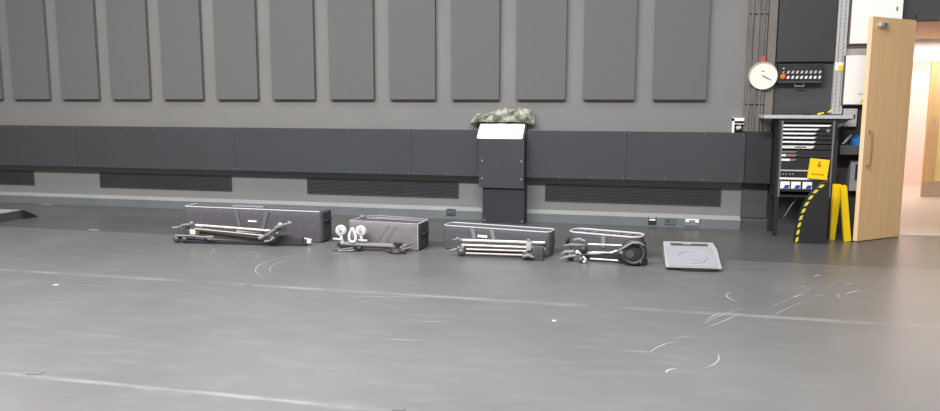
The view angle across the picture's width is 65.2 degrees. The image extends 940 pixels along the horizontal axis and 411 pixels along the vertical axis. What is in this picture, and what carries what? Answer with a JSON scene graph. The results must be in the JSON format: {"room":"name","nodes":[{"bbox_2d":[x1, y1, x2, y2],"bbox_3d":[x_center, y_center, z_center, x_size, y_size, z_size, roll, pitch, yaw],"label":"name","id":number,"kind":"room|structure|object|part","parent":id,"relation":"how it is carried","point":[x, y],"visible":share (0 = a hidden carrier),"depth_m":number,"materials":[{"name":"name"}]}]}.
{"room":"studio","nodes":[
{"label":"studio","id":0,"kind":"room"},
{"bbox_2d":[0,185,939,410],"bbox_3d":[-0.509,0.500,7.006,22.000,0.052,17.200,2,8,13],"label":"floor","id":1,"kind":"structure","parent":0,"point":[137,318],"depth_m":4.81,"materials":[{"name":"plastic"}]},
{"bbox_2d":[0,209,38,222],"bbox_3d":[-6.351,0.169,8.731,1.350,0.113,1.660,2,8,13],"label":"platform","id":2,"kind":"object","parent":1,"relation":"on","point":[6,215],"visible":1,"depth_m":9.11,"materials":[{"name":"black rubber"}]},
{"bbox_2d":[26,372,43,374],"bbox_3d":[-2.296,0.885,3.879,0.075,0.002,0.035,0,8,1],"label":"tape strip","id":3,"kind":"object","parent":1,"relation":"on","point":[29,373],"visible":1,"depth_m":3.87,"materials":[{"name":"grey plastic"}]},
{"bbox_2d":[172,221,311,245],"bbox_3d":[-2.360,0.270,7.505,1.490,0.261,0.220,1,8,8],"label":"camera tripod","id":4,"kind":"object","parent":1,"relation":"on","point":[271,237],"visible":1,"depth_m":7.53,"materials":[{"name":"metal"}]},
{"bbox_3d":[-3.035,0.346,7.609,0.070,0.072,0.072,2,8,13],"label":"knob","id":5,"kind":"part","parent":4,"relation":"part of","materials":[{"name":"grey metal"}]},
{"bbox_3d":[-2.985,0.215,7.617,0.219,0.068,0.033,1,8,8],"label":"spreader arm","id":6,"kind":"part","parent":4,"relation":"part of"},
{"bbox_3d":[-2.826,0.315,7.537,0.436,0.031,0.023,2,8,13],"label":"spreader arm","id":7,"kind":"part","parent":4,"relation":"part of"},
{"bbox_3d":[-2.440,0.274,7.506,0.802,0.066,0.015,1,8,10],"label":"leg","id":8,"kind":"part","parent":4,"relation":"part of","materials":[{"name":"silver metal"}]},
{"bbox_3d":[-2.416,0.231,7.542,0.873,0.064,0.025,1,8,9],"label":"leg","id":9,"kind":"part","parent":4,"relation":"part of","materials":[{"name":"metal"}]},
{"bbox_3d":[-2.247,0.321,7.554,1.126,0.134,0.050,1,8,8],"label":"rail","id":10,"kind":"part","parent":4,"relation":"part of","materials":[{"name":"silver metal"}]},
{"bbox_2d":[185,203,331,242],"bbox_3d":[-2.273,0.179,7.902,1.674,0.338,0.262,2,8,14],"label":"case","id":11,"kind":"object","parent":1,"relation":"on","point":[314,224],"visible":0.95,"depth_m":7.78,"materials":[{"name":"grey fabric"}]},
{"bbox_3d":[-2.297,0.026,7.893,1.566,0.018,0.196,2,8,14],"label":"lid","id":12,"kind":"part","parent":11,"relation":"part of","materials":[{"name":"fabric"}]},
{"bbox_2d":[333,225,410,253],"bbox_3d":[-0.953,0.327,7.170,0.813,0.248,0.183,2,8,13],"label":"stand","id":13,"kind":"object","parent":1,"relation":"on","point":[345,246],"visible":1,"depth_m":7.18,"materials":[{"name":"grey metal"}]},
{"bbox_2d":[349,215,428,250],"bbox_3d":[-0.800,0.270,7.425,0.794,0.293,0.304,3,8,17],"label":"case","id":14,"kind":"object","parent":1,"relation":"on","point":[379,228],"visible":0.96,"depth_m":7.30,"materials":[{"name":"grey fabric"}]},
{"bbox_3d":[-0.823,0.152,7.418,0.691,0.018,0.246,3,8,17],"label":"lid","id":15,"kind":"part","parent":14,"relation":"part of","materials":[{"name":"fabric"}]},
{"bbox_2d":[392,407,404,410],"bbox_3d":[-0.333,0.951,3.436,0.060,0.002,0.035,0,8,1],"label":"tape strip","id":16,"kind":"object","parent":1,"relation":"on","point":[393,408],"visible":1,"depth_m":3.43,"materials":[{"name":"grey plastic"}]},
{"bbox_2d":[450,237,545,260],"bbox_3d":[0.262,0.394,6.909,0.906,0.192,0.210,2,8,13],"label":"camera tripod","id":17,"kind":"object","parent":1,"relation":"on","point":[537,253],"visible":1,"depth_m":6.92,"materials":[{"name":"metal"}]},
{"bbox_3d":[0.236,0.457,6.893,0.560,0.023,0.019,2,8,10],"label":"leg","id":18,"kind":"part","parent":17,"relation":"part of","materials":[{"name":"silver metal"}]},
{"bbox_3d":[0.254,0.421,6.910,0.586,0.024,0.021,1,8,10],"label":"leg","id":19,"kind":"part","parent":17,"relation":"part of","materials":[{"name":"silver metal"}]},
{"bbox_3d":[0.309,0.387,6.934,0.782,0.029,0.025,1,8,9],"label":"leg","id":20,"kind":"part","parent":17,"relation":"part of","materials":[{"name":"metal"}]},
{"bbox_3d":[0.306,0.341,6.960,0.802,0.032,0.029,1,8,9],"label":"leg","id":21,"kind":"part","parent":17,"relation":"part of","materials":[{"name":"metal"}]},
{"bbox_3d":[0.535,0.464,6.764,0.106,0.042,0.030,2,8,13],"label":"lever","id":22,"kind":"part","parent":17,"relation":"part of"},
{"bbox_2d":[444,222,554,256],"bbox_3d":[0.276,0.327,7.217,1.107,0.243,0.237,3,8,22],"label":"case","id":23,"kind":"object","parent":1,"relation":"on","point":[463,230],"visible":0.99,"depth_m":7.14,"materials":[{"name":"grey fabric"}]},
{"bbox_3d":[0.279,0.216,7.207,1.051,0.018,0.171,3,8,22],"label":"lid","id":24,"kind":"part","parent":23,"relation":"part of","materials":[{"name":"fabric"}]},
{"bbox_2d":[479,122,527,223],"bbox_3d":[0.408,-0.402,8.989,0.554,1.220,0.286,2,8,13],"label":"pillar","id":25,"kind":"structure","parent":1,"relation":"on","point":[502,162],"depth_m":8.88,"materials":[{"name":"black metal"}]},
{"bbox_2d":[477,123,524,138],"bbox_3d":[0.376,-0.902,8.901,0.555,0.183,0.225,2,8,13],"label":"board","id":26,"kind":"object","parent":25,"relation":"on","point":[486,130],"visible":1,"depth_m":8.90,"materials":[{"name":"white paper"}]},
{"bbox_2d":[470,108,534,124],"bbox_3d":[0.391,-1.085,8.954,0.804,0.213,0.179,2,8,13],"label":"cloth","id":27,"kind":"object","parent":25,"relation":"on","point":[525,115],"visible":1,"depth_m":8.89,"materials":[{"name":"fabric"}]},
{"bbox_3d":[0.430,-0.015,9.054,0.514,0.435,0.250,2,8,13],"label":"kick panel","id":28,"kind":"part","parent":25,"relation":"part of","materials":[{"name":"black metal"}]},
{"bbox_2d":[560,238,647,265],"bbox_3d":[1.215,0.404,6.682,0.782,0.241,0.228,2,8,13],"label":"camera tripod","id":29,"kind":"object","parent":1,"relation":"on","point":[633,252],"visible":1,"depth_m":6.66,"materials":[{"name":"metal"}]},
{"bbox_3d":[1.008,0.317,6.772,0.118,0.047,0.032,3,8,18],"label":"lever","id":30,"kind":"part","parent":29,"relation":"part of","materials":[{"name":"grey metal"}]},
{"bbox_3d":[1.177,0.430,6.734,0.346,0.077,0.040,2,8,14],"label":"leg","id":31,"kind":"part","parent":29,"relation":"part of","materials":[{"name":"metal"}]},
{"bbox_3d":[1.220,0.492,6.690,0.252,0.016,0.015,3,8,19],"label":"leg","id":32,"kind":"part","parent":29,"relation":"part of","materials":[{"name":"metal"}]},
{"bbox_3d":[1.253,0.364,6.774,0.330,0.023,0.021,2,8,13],"label":"leg","id":33,"kind":"part","parent":29,"relation":"part of","materials":[{"name":"metal"}]},
{"bbox_3d":[1.425,0.373,6.542,0.243,0.114,0.054,3,8,18],"label":"clamp arm","id":34,"kind":"part","parent":29,"relation":"part of"},
{"bbox_2d":[626,250,633,257],"bbox_3d":[1.426,0.433,6.550,0.072,0.073,0.022,1,8,6],"label":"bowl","id":35,"kind":"object","parent":29,"relation":"on","point":[629,253],"depth_m":6.54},
{"bbox_2d":[620,239,646,265],"bbox_3d":[1.465,0.417,6.587,0.242,0.241,0.110,2,8,13],"label":"wheel","id":36,"kind":"object","parent":29,"relation":"on","point":[633,252],"depth_m":6.55,"materials":[{"name":"black plastic"}]},
{"bbox_2d":[566,228,645,254],"bbox_3d":[1.306,0.364,7.027,0.778,0.225,0.272,4,9,28],"label":"case","id":37,"kind":"object","parent":1,"relation":"on","point":[601,236],"visible":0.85,"depth_m":6.97,"materials":[{"name":"grey fabric"}]},
{"bbox_3d":[1.304,0.265,7.020,0.656,0.018,0.206,4,9,28],"label":"lid","id":38,"kind":"part","parent":37,"relation":"part of","materials":[{"name":"fabric"}]},
{"bbox_2d":[663,241,721,271],"bbox_3d":[1.981,0.450,6.605,0.484,0.171,0.554,1,8,9],"label":"floor monitor","id":39,"kind":"object","parent":1,"relation":"on","point":[685,256],"visible":1,"depth_m":6.53,"materials":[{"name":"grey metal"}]},
{"bbox_2d":[666,246,717,267],"bbox_3d":[1.967,0.457,6.537,0.404,0.112,0.355,1,8,9],"label":"panel","id":40,"kind":"object","parent":39,"relation":"attached to","point":[676,256],"depth_m":6.52,"materials":[{"name":"white plastic"}]},
{"bbox_2d":[767,118,837,237],"bbox_3d":[3.663,-0.312,8.131,0.580,1.288,0.405,2,8,13],"label":"equipment rack","id":41,"kind":"object","parent":1,"relation":"on","point":[794,141],"visible":0.95,"depth_m":7.95,"materials":[{"name":"black metal"}]},
{"bbox_3d":[3.438,0.076,8.423,0.040,0.440,0.040,2,8,13],"label":"leg","id":42,"kind":"part","parent":41,"relation":"part of","materials":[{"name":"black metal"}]},
{"bbox_3d":[3.363,0.120,8.094,0.040,0.440,0.040,2,8,13],"label":"leg","id":43,"kind":"part","parent":41,"relation":"part of","materials":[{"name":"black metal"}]},
{"bbox_3d":[3.373,-0.506,7.985,0.026,0.830,0.006,2,8,13],"label":"rail","id":44,"kind":"part","parent":41,"relation":"part of","materials":[{"name":"black metal"}]},
{"bbox_2d":[807,158,829,179],"bbox_3d":[3.739,-0.391,7.887,0.214,0.232,0.018,2,8,13],"label":"notice","id":45,"kind":"object","parent":41,"relation":"attached to","point":[818,168],"visible":1,"depth_m":7.88,"materials":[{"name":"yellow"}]},
{"bbox_3d":[3.890,0.137,7.977,0.040,0.440,0.040,2,8,13],"label":"leg","id":46,"kind":"part","parent":41,"relation":"part of","materials":[{"name":"black metal"}]},
{"bbox_3d":[3.874,-0.489,7.873,0.026,0.830,0.006,2,8,13],"label":"rail","id":47,"kind":"part","parent":41,"relation":"part of","materials":[{"name":"black metal"}]},
{"bbox_2d":[793,180,829,243],"bbox_3d":[3.566,0.065,7.678,0.298,0.660,0.102,2,8,13],"label":"curved panel","id":48,"kind":"object","parent":1,"relation":"on","point":[811,222],"visible":1,"depth_m":7.64,"materials":[{"name":"black plastic"}]},
{"bbox_2d":[829,184,840,239],"bbox_3d":[3.915,0.068,7.890,0.085,0.600,0.044,3,8,7],"label":"board","id":49,"kind":"object","parent":1,"relation":"on","point":[835,202],"visible":0.87,"depth_m":7.87,"materials":[{"name":"yellow plastic"}]},
{"bbox_3d":[3.916,0.067,7.901,0.085,0.600,0.014,3,8,7],"label":"panel","id":50,"kind":"part","parent":49,"relation":"part of","materials":[{"name":"yellow plastic"}]},
{"bbox_2d":[833,127,838,183],"bbox_3d":[4.027,-0.316,8.165,0.060,1.290,0.040,2,8,13],"label":"post","id":51,"kind":"object","parent":1,"relation":"on","point":[837,137],"visible":0.07,"depth_m":8.11,"materials":[{"name":"grey metal"}]},
{"bbox_2d":[758,109,853,126],"bbox_3d":[3.659,-0.960,8.043,0.890,0.192,0.390,2,8,13],"label":"countertop","id":52,"kind":"structure","parent":51,"relation":"on","point":[842,119],"depth_m":7.86,"materials":[{"name":"grey metal"}]},
{"bbox_3d":[3.781,-1.004,7.909,0.231,0.068,0.074,2,8,13],"label":"cable coil","id":53,"kind":"part","parent":52,"relation":"part of","materials":[{"name":"yellow plastic"}]},
{"bbox_2d":[840,185,850,240],"bbox_3d":[3.979,0.082,7.791,0.141,0.602,0.044,1,8,8],"label":"board","id":54,"kind":"object","parent":1,"relation":"on","point":[843,188],"visible":1,"depth_m":7.78,"materials":[{"name":"yellow plastic"}]},
{"bbox_3d":[3.978,0.080,7.802,0.068,0.600,0.014,-6,7,9],"label":"panel","id":55,"kind":"part","parent":54,"relation":"part of","materials":[{"name":"yellow plastic"}]},
{"bbox_2d":[0,0,939,219],"bbox_3d":[-1.184,-2.159,9.342,19.500,4.600,0.150,2,8,13],"label":"wall","id":56,"kind":"structure","parent":0,"point":[728,26],"depth_m":9.27,"materials":[{"name":"paint"}]},
{"bbox_2d":[0,51,3,98],"bbox_3d":[-7.007,-2.876,10.458,0.598,2.700,0.060,2,8,13],"label":"acoustic panel","id":57,"kind":"object","parent":56,"relation":"attached to","point":[1,76],"visible":1,"depth_m":10.54,"materials":[{"name":"fabric"}]},
{"bbox_2d":[0,170,34,184],"bbox_3d":[-7.325,-0.431,10.878,2.060,0.205,0.014,2,8,13],"label":"air vent","id":58,"kind":"object","parent":56,"relation":"in","point":[16,177],"visible":1,"depth_m":10.72,"materials":[{"name":"black metal"}]},
{"bbox_2d":[6,0,51,98],"bbox_3d":[-6.221,-2.850,10.283,0.598,2.700,0.060,2,8,13],"label":"acoustic panel","id":59,"kind":"object","parent":56,"relation":"attached to","point":[26,19],"visible":1,"depth_m":10.34,"materials":[{"name":"fabric"}]},
{"bbox_2d":[55,0,100,98],"bbox_3d":[-5.434,-2.824,10.108,0.598,2.700,0.060,2,8,13],"label":"acoustic panel","id":60,"kind":"object","parent":56,"relation":"attached to","point":[76,23],"visible":1,"depth_m":10.16,"materials":[{"name":"fabric"}]},
{"bbox_2d":[106,0,151,98],"bbox_3d":[-4.647,-2.798,9.933,0.598,2.700,0.060,2,8,13],"label":"acoustic panel","id":61,"kind":"object","parent":56,"relation":"attached to","point":[127,20],"visible":1,"depth_m":9.99,"materials":[{"name":"fabric"}]},
{"bbox_2d":[99,173,231,190],"bbox_3d":[-4.237,-0.330,10.192,2.060,0.205,0.014,2,8,13],"label":"air vent","id":62,"kind":"object","parent":56,"relation":"in","point":[114,180],"visible":1,"depth_m":10.18,"materials":[{"name":"black metal"}]},
{"bbox_2d":[158,0,204,98],"bbox_3d":[-3.861,-2.772,9.758,0.598,2.700,0.060,2,8,13],"label":"acoustic panel","id":63,"kind":"object","parent":56,"relation":"attached to","point":[180,21],"visible":1,"depth_m":9.82,"materials":[{"name":"fabric"}]},
{"bbox_2d":[213,0,259,98],"bbox_3d":[-3.074,-2.747,9.584,0.598,2.700,0.060,2,8,13],"label":"acoustic panel","id":64,"kind":"object","parent":56,"relation":"attached to","point":[235,21],"visible":1,"depth_m":9.64,"materials":[{"name":"fabric"}]},
{"bbox_2d":[0,125,478,175],"bbox_3d":[-5.292,-0.827,10.298,11.151,0.565,0.144,2,8,13],"label":"wall panel","id":65,"kind":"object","parent":56,"relation":"attached to","point":[322,150],"depth_m":9.70,"materials":[{"name":"paint"}]},
{"bbox_2d":[0,191,481,219],"bbox_3d":[-5.266,-0.074,10.435,11.194,0.150,0.060,2,8,13],"label":"baseboard","id":66,"kind":"structure","parent":56,"relation":"attached to","point":[415,211],"depth_m":9.98,"materials":[{"name":"paint"}]},
{"bbox_2d":[269,0,315,99],"bbox_3d":[-2.288,-2.721,9.409,0.598,2.700,0.060,2,8,13],"label":"acoustic panel","id":67,"kind":"object","parent":56,"relation":"attached to","point":[292,22],"visible":1,"depth_m":9.47,"materials":[{"name":"fabric"}]},
{"bbox_2d":[328,0,374,99],"bbox_3d":[-1.501,-2.695,9.234,0.598,2.700,0.060,2,8,13],"label":"acoustic panel","id":68,"kind":"object","parent":56,"relation":"attached to","point":[350,22],"visible":1,"depth_m":9.30,"materials":[{"name":"fabric"}]},
{"bbox_2d":[307,178,458,197],"bbox_3d":[-1.149,-0.229,9.505,2.060,0.205,0.014,2,8,13],"label":"air vent","id":69,"kind":"object","parent":56,"relation":"in","point":[440,189],"visible":1,"depth_m":9.50,"materials":[{"name":"black metal"}]},
{"bbox_2d":[388,0,435,99],"bbox_3d":[-0.715,-2.669,9.059,0.598,2.700,0.060,2,8,13],"label":"acoustic panel","id":70,"kind":"object","parent":56,"relation":"attached to","point":[412,23],"visible":1,"depth_m":9.12,"materials":[{"name":"fabric"}]},
{"bbox_2d":[446,209,454,215],"bbox_3d":[-0.241,0.084,9.278,0.115,0.085,0.016,2,8,13],"label":"wall socket","id":71,"kind":"object","parent":56,"relation":"attached to","point":[451,212],"visible":1,"depth_m":9.27,"materials":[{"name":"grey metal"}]},
{"bbox_2d":[451,0,500,99],"bbox_3d":[0.072,-2.643,8.884,0.598,2.700,0.060,2,8,13],"label":"acoustic panel","id":72,"kind":"object","parent":56,"relation":"attached to","point":[475,24],"visible":1,"depth_m":8.95,"materials":[{"name":"fabric"}]},
{"bbox_2d":[516,0,567,99],"bbox_3d":[0.859,-2.617,8.709,0.598,2.700,0.060,2,8,13],"label":"acoustic panel","id":73,"kind":"object","parent":56,"relation":"attached to","point":[541,47],"visible":1,"depth_m":8.78,"materials":[{"name":"fabric"}]},
{"bbox_2d":[583,0,636,99],"bbox_3d":[1.645,-2.591,8.534,0.598,2.700,0.060,2,8,13],"label":"acoustic panel","id":74,"kind":"object","parent":56,"relation":"attached to","point":[610,29],"visible":1,"depth_m":8.61,"materials":[{"name":"fabric"}]},
{"bbox_2d":[545,184,720,205],"bbox_3d":[1.929,-0.127,8.821,2.060,0.205,0.014,2,8,13],"label":"air vent","id":75,"kind":"object","parent":56,"relation":"in","point":[553,192],"visible":1,"depth_m":8.81,"materials":[{"name":"black metal"}]},
{"bbox_2d":[526,130,745,182],"bbox_3d":[1.918,-0.590,8.695,2.503,0.565,0.144,2,8,13],"label":"wall panel","id":76,"kind":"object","parent":56,"relation":"attached to","point":[655,156],"depth_m":8.61,"materials":[{"name":"paint"}]},
{"bbox_2d":[731,118,743,132],"bbox_3d":[3.067,-0.918,8.419,0.125,0.170,0.080,2,8,13],"label":"box","id":77,"kind":"object","parent":76,"relation":"on","point":[737,123],"visible":1,"depth_m":8.40,"materials":[{"name":"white plastic"}]},
{"bbox_2d":[648,217,655,224],"bbox_3d":[2.168,0.181,8.743,0.092,0.090,0.020,2,8,13],"label":"wall socket","id":78,"kind":"object","parent":56,"relation":"attached to","point":[651,220],"visible":1,"depth_m":8.74,"materials":[{"name":"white plastic"}]},
{"bbox_2d":[664,218,675,224],"bbox_3d":[2.368,0.187,8.699,0.130,0.080,0.018,2,8,13],"label":"wall socket","id":79,"kind":"object","parent":56,"relation":"attached to","point":[667,221],"visible":1,"depth_m":8.70,"materials":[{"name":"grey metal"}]},
{"bbox_2d":[652,0,710,99],"bbox_3d":[2.432,-2.566,8.360,0.598,2.700,0.060,2,8,13],"label":"acoustic panel","id":80,"kind":"object","parent":56,"relation":"attached to","point":[681,43],"visible":1,"depth_m":8.43,"materials":[{"name":"fabric"}]},
{"bbox_2d":[527,209,853,233],"bbox_3d":[2.727,0.189,8.659,4.142,0.150,0.060,2,8,13],"label":"baseboard","id":81,"kind":"structure","parent":56,"relation":"attached to","point":[533,215],"depth_m":8.76,"materials":[{"name":"paint"}]},
{"bbox_2d":[684,218,699,225],"bbox_3d":[2.612,0.198,8.643,0.170,0.085,0.024,2,8,13],"label":"wall socket","id":82,"kind":"object","parent":56,"relation":"attached to","point":[688,222],"visible":1,"depth_m":8.64,"materials":[{"name":"white plastic"}]},
{"bbox_2d":[741,182,767,217],"bbox_3d":[3.291,-0.062,8.513,0.275,0.410,0.030,2,8,13],"label":"trim","id":83,"kind":"structure","parent":56,"relation":"attached to","point":[754,195],"depth_m":8.50,"materials":[{"name":"paint"}]},
{"bbox_2d":[742,0,768,131],"bbox_3d":[3.231,-2.563,8.172,0.205,3.463,0.074,2,8,13],"label":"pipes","id":84,"kind":"structure","parent":56,"relation":"attached to","point":[758,11],"depth_m":8.28,"materials":[{"name":"grey metal"}]},
{"bbox_2d":[744,131,772,183],"bbox_3d":[3.279,-0.551,8.389,0.275,0.582,0.150,2,8,13],"label":"trim","id":85,"kind":"structure","parent":56,"relation":"attached to","point":[758,146],"depth_m":8.32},
{"bbox_2d":[748,56,777,89],"bbox_3d":[3.294,-1.487,8.259,0.314,0.372,0.034,2,8,13],"label":"wall clock","id":86,"kind":"object","parent":56,"relation":"attached to","point":[763,75],"visible":1,"depth_m":8.26,"materials":[{"name":"white plastic"}]},
{"bbox_2d":[762,0,777,131],"bbox_3d":[3.389,-2.560,8.156,0.090,3.463,0.035,2,8,13],"label":"trim","id":87,"kind":"structure","parent":56,"relation":"attached to","point":[773,4],"depth_m":8.25,"materials":[{"name":"grey metal"}]},
{"bbox_2d":[776,64,823,86],"bbox_3d":[3.677,-1.449,8.191,0.470,0.253,0.127,2,8,13],"label":"control unit","id":88,"kind":"object","parent":56,"relation":"attached to","point":[794,74],"visible":1,"depth_m":8.16,"materials":[{"name":"black plastic"}]},
{"bbox_3d":[3.670,-1.372,8.170,0.440,0.014,0.010,2,8,13],"label":"rail","id":89,"kind":"part","parent":88,"relation":"part of","materials":[{"name":"grey metal"}]},
{"bbox_2d":[776,0,837,61],"bbox_3d":[3.736,-2.735,8.047,0.595,2.285,0.050,2,8,13],"label":"board","id":90,"kind":"object","parent":56,"relation":"attached to","point":[806,28],"visible":1,"depth_m":8.13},
{"bbox_2d":[830,0,849,113],"bbox_3d":[4.082,-2.454,7.997,0.104,2.900,0.067,2,8,13],"label":"upright","id":91,"kind":"object","parent":56,"relation":"attached to","point":[843,5],"visible":1,"depth_m":8.08,"materials":[{"name":"grey metal"}]},
{"bbox_2d":[838,135,859,154],"bbox_3d":[4.323,-0.603,8.109,0.500,0.355,0.220,2,8,13],"label":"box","id":92,"kind":"object","parent":56,"relation":"attached to","point":[842,149],"depth_m":8.04,"materials":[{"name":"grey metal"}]},
{"bbox_2d":[842,135,851,143],"bbox_3d":[4.148,-0.725,8.086,0.103,0.113,0.033,2,8,13],"label":"strap","id":93,"kind":"object","parent":92,"relation":"on","point":[849,136],"visible":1,"depth_m":8.07,"materials":[{"name":"grey fabric"}]},
{"bbox_3d":[4.283,-0.721,8.084,0.190,0.115,0.146,2,8,13],"label":"blue cap","id":94,"kind":"part","parent":92,"relation":"part of","materials":[{"name":"blue plastic"}]},
{"bbox_2d":[842,109,856,126],"bbox_3d":[4.215,-0.976,8.165,0.140,0.200,0.064,2,8,13],"label":"box","id":95,"kind":"object","parent":56,"relation":"attached to","point":[852,122],"visible":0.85,"depth_m":8.14,"materials":[{"name":"white plastic"}]},
{"bbox_2d":[847,160,858,190],"bbox_3d":[4.315,-0.336,8.206,0.160,0.340,0.105,2,8,13],"label":"carton","id":96,"kind":"object","parent":56,"relation":"attached to","point":[852,164],"visible":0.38,"depth_m":8.18,"materials":[{"name":"white cardboard"}]},
{"bbox_2d":[855,164,857,179],"bbox_3d":[4.324,-0.368,8.149,0.100,0.180,0.003,2,8,13],"label":"print","id":97,"kind":"object","parent":96,"relation":"attached to","point":[856,165],"depth_m":8.15},
{"bbox_2d":[841,55,865,105],"bbox_3d":[4.302,-1.372,8.075,0.396,0.542,0.097,2,8,13],"label":"upper cabinet","id":98,"kind":"object","parent":56,"relation":"attached to","point":[853,77],"visible":0.56,"depth_m":8.05,"materials":[{"name":"white paint"}]},
{"bbox_2d":[846,45,866,55],"bbox_3d":[4.405,-2.936,7.889,0.535,2.640,0.011,2,8,13],"label":"trim","id":99,"kind":"structure","parent":56,"relation":"attached to","point":[850,49],"depth_m":8.08,"materials":[{"name":"grey metal"}]},
{"bbox_2d":[846,0,903,45],"bbox_3d":[4.386,-2.102,7.958,0.518,0.712,0.100,2,8,13],"label":"upper cabinet","id":100,"kind":"object","parent":56,"relation":"attached to","point":[860,11],"visible":0.56,"depth_m":7.94,"materials":[{"name":"white paint"}]},
{"bbox_2d":[853,16,916,240],"bbox_3d":[4.418,-0.793,7.791,0.725,2.322,0.101,-4,9,-28],"label":"door","id":101,"kind":"structure","parent":56,"relation":"in","point":[890,41],"depth_m":7.77,"materials":[{"name":"brown wood"}]},
{"bbox_3d":[4.166,-0.594,7.655,0.017,0.378,0.054,-4,9,-27],"label":"pull handle","id":102,"kind":"part","parent":101,"relation":"part of","materials":[{"name":"brown metal"}]},
{"bbox_2d":[899,234,939,235],"bbox_3d":[5.528,0.347,8.089,1.500,0.006,0.035,2,8,13],"label":"trim","id":103,"kind":"structure","parent":56,"relation":"attached to","point":[899,234],"depth_m":8.19,"materials":[{"name":"metal"}]},
{"bbox_2d":[915,14,939,19],"bbox_3d":[5.526,-1.997,7.734,1.500,0.055,0.060,2,8,13],"label":"trim","id":104,"kind":"structure","parent":56,"relation":"attached to","point":[918,16],"depth_m":7.85,"materials":[{"name":"paint"}]},
{"bbox_2d":[903,61,939,184],"bbox_3d":[8.670,-1.602,13.409,7.000,2.480,0.150,2,8,13],"label":"wall","id":105,"kind":"structure","parent":0,"point":[918,97],"depth_m":13.46,"materials":[{"name":"white paint"}]},
{"bbox_2d":[913,39,939,61],"bbox_3d":[8.229,-1.343,11.460,7.000,2.480,0.120,2,8,13],"label":"wall","id":106,"kind":"structure","parent":0,"point":[925,50],"depth_m":11.50,"materials":[{"name":"white paint"}]},
{"bbox_2d":[920,62,939,196],"bbox_3d":[7.682,-1.182,11.561,0.900,2.120,0.095,2,8,13],"label":"door","id":107,"kind":"structure","parent":106,"relation":"in","point":[930,179],"depth_m":11.67,"materials":[{"name":"brown wood"}]},
{"bbox_3d":[7.679,-0.250,11.687,0.900,0.240,0.003,2,8,13],"label":"kick plate","id":108,"kind":"part","parent":107,"relation":"part of","materials":[{"name":"metal"}]},
{"bbox_3d":[7.688,-1.254,11.575,0.560,1.740,0.012,2,8,13],"label":"glass","id":109,"kind":"part","parent":107,"relation":"part of","materials":[{"name":"glass"}]},
{"bbox_2d":[915,21,939,38],"bbox_3d":[8.036,-2.492,10.424,7.000,0.070,6.072,2,8,13],"label":"ceiling","id":110,"kind":"structure","parent":0,"point":[924,30],"depth_m":10.23,"materials":[{"name":"paint"}]}
]}

